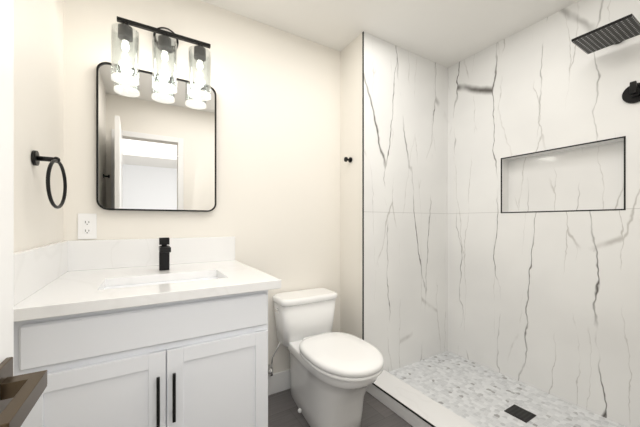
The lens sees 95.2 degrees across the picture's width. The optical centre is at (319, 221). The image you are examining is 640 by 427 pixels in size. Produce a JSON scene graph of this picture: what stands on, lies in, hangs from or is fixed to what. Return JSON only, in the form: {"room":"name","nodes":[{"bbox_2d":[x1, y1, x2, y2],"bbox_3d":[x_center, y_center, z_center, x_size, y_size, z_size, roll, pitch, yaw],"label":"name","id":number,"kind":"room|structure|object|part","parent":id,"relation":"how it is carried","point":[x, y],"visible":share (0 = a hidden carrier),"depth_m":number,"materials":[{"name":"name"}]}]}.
{"room":"bathroom","nodes":[
{"label":"bathroom","id":0,"kind":"room"},
{"bbox_2d":[14,0,62,251],"bbox_3d":[-0.787,-0.080,0.566,0.100,2.440,2.080,0,0,-31],"label":"wall","id":1,"kind":"structure","parent":0,"point":[38,85],"depth_m":1.06,"materials":[{"name":"white paint"}]},
{"bbox_2d":[31,150,66,208],"bbox_3d":[-0.965,-0.148,1.036,0.075,0.202,0.176,0,0,-31],"label":"towel ring","id":2,"kind":"object","parent":1,"relation":"attached to","point":[36,158],"visible":1,"depth_m":1.02,"materials":[{"name":"black metal"}]},
{"bbox_2d":[63,0,339,374],"bbox_3d":[-0.554,-0.080,1.842,1.613,2.440,0.132,0,0,-31],"label":"wall","id":3,"kind":"structure","parent":0,"point":[275,212],"depth_m":1.75,"materials":[{"name":"white paint"}]},
{"bbox_2d":[78,213,96,238],"bbox_3d":[-1.147,0.021,1.439,0.074,0.126,0.009,0,0,-31],"label":"electrical outlet plate","id":4,"kind":"object","parent":3,"relation":"attached to","point":[87,225],"visible":1,"depth_m":1.44,"materials":[{"name":"white plastic"}]},
{"bbox_3d":[-0.865,-0.430,1.596,0.569,0.740,0.030,0,0,-31],"label":"mirror","id":5,"kind":"part","parent":3,"relation":"part of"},
{"bbox_2d":[111,16,210,100],"bbox_3d":[-0.823,-0.878,1.547,0.460,0.367,0.156,0,0,-31],"label":"sconce","id":6,"kind":"object","parent":3,"relation":"attached to","point":[165,41],"visible":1,"depth_m":1.51,"materials":[{"name":"clear glass"},{"name":"matte black metal"}]},
{"bbox_2d":[268,369,289,394],"bbox_3d":[-0.135,1.075,1.905,0.830,0.130,0.255,0,0,-31],"label":"baseboard","id":7,"kind":"structure","parent":3,"relation":"attached to","point":[278,382],"depth_m":1.96,"materials":[{"name":"white"}]},
{"bbox_2d":[268,389,411,426],"bbox_3d":[-0.095,1.190,0.981,1.713,0.100,2.080,0,0,-31],"label":"floor","id":8,"kind":"structure","parent":0,"point":[283,408],"depth_m":1.73,"materials":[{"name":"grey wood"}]},
{"bbox_2d":[14,237,280,426],"bbox_3d":[-0.691,0.609,1.293,0.809,1.063,0.728,0,0,-31],"label":"bathroom vanity","id":9,"kind":"object","parent":8,"relation":"on","point":[165,332],"visible":0.94,"depth_m":1.03,"materials":[{"name":"white"}]},
{"bbox_2d":[158,237,171,270],"bbox_3d":[-0.744,0.155,1.400,0.046,0.157,0.127,0,0,-31],"label":"faucet","id":10,"kind":"object","parent":9,"relation":"on","point":[164,250],"depth_m":1.41,"materials":[{"name":"black metal"}]},
{"bbox_2d":[268,288,383,426],"bbox_3d":[0.030,0.807,1.695,0.457,0.665,0.777,0,0,-31],"label":"toilet","id":11,"kind":"object","parent":8,"relation":"on","point":[334,376],"visible":1,"depth_m":1.60,"materials":[{"name":"white ceramic"}]},
{"bbox_2d":[366,370,475,426],"bbox_3d":[0.785,1.097,1.361,0.192,0.087,1.584,0,0,-31],"label":"shower curb","id":12,"kind":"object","parent":8,"relation":"on","point":[411,405],"depth_m":1.71,"materials":[{"name":"white stone"}]},
{"bbox_2d":[340,33,361,338],"bbox_3d":[0.629,-0.080,2.418,1.010,2.440,0.363,0,0,-31],"label":"wall","id":13,"kind":"structure","parent":0,"point":[351,191],"depth_m":2.11,"materials":[{"name":"white paint"}]},
{"bbox_2d":[344,157,351,162],"bbox_3d":[0.202,-0.448,2.099,0.048,0.038,0.038,0,0,-31],"label":"robe hook","id":14,"kind":"object","parent":13,"relation":"attached to","point":[346,159],"visible":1,"depth_m":2.09,"materials":[{"name":"black metal"}]},
{"bbox_2d":[362,31,363,339],"bbox_3d":[0.295,-0.080,1.998,0.003,2.440,0.013,0,0,-31],"label":"trim","id":15,"kind":"structure","parent":13,"relation":"attached to","point":[363,185],"depth_m":1.99,"materials":[{"name":"black"}]},
{"bbox_2d":[364,32,447,371],"bbox_3d":[0.727,-0.080,2.258,1.007,2.440,0.012,0,0,-31],"label":"tile","id":16,"kind":"structure","parent":13,"relation":"attached to","point":[405,207],"depth_m":2.20,"materials":[{"name":"stone"}]},
{"bbox_2d":[201,0,579,67],"bbox_3d":[0.986,-1.350,-0.906,4.023,0.100,6.430,0,0,-31],"label":"ceiling","id":17,"kind":"structure","parent":0,"point":[447,33],"depth_m":1.88,"materials":[{"name":"white paint"}]},
{"bbox_2d":[448,0,639,426],"bbox_3d":[1.575,-0.080,1.766,0.140,2.440,1.705,0,0,-31],"label":"tiled wall","id":18,"kind":"structure","parent":0,"point":[548,302],"depth_m":1.84,"materials":[{"name":"stone"}]},
{"bbox_2d":[501,136,625,212],"bbox_3d":[1.461,-0.260,1.823,0.006,0.394,0.634,0,0,-31],"label":"trim frame","id":19,"kind":"object","parent":18,"relation":"attached to","point":[624,137],"visible":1,"depth_m":1.69,"materials":[{"name":"black"}]},
{"bbox_2d":[571,14,639,53],"bbox_3d":[1.488,-0.980,1.501,0.279,0.080,0.222,0,0,-31],"label":"shower head","id":20,"kind":"object","parent":18,"relation":"attached to","point":[620,30],"visible":1,"depth_m":1.47},
{"bbox_2d":[622,81,639,103],"bbox_3d":[1.618,-0.668,1.503,0.053,0.100,0.100,0,0,-31],"label":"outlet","id":21,"kind":"object","parent":18,"relation":"attached to","point":[631,94],"visible":1,"depth_m":1.50,"materials":[{"name":"black metal"}]},
{"bbox_3d":[0.885,-0.080,0.427,2.623,2.440,0.120,0,0,-31],"label":"wall","id":22,"kind":"structure","parent":0,"visible":0},
{"bbox_2d":[0,0,46,426],"bbox_3d":[-0.336,0.121,0.162,0.139,2.014,0.680,0,0,-30],"label":"door","id":23,"kind":"structure","parent":22,"relation":"in","point":[20,395],"depth_m":0.44,"materials":[{"name":"white painted wood"},{"name":"dark bronze metal"}]},
{"label":"outside","id":24,"kind":"structure","parent":0,"visible":0},
{"bbox_2d":[389,351,625,426],"bbox_3d":[1.214,1.163,1.630,0.820,0.155,1.605,0,0,-31],"label":"shower floor mosaic","id":25,"kind":"object","parent":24,"point":[475,394],"visible":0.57,"depth_m":1.82},
{"bbox_2d":[504,404,535,422],"bbox_3d":[1.133,1.083,1.654,0.114,0.004,0.114,0,0,-31],"label":"floor grate","id":26,"kind":"object","parent":25,"relation":"on","point":[520,413],"visible":1,"depth_m":1.65,"materials":[{"name":"black metal"}]}
]}

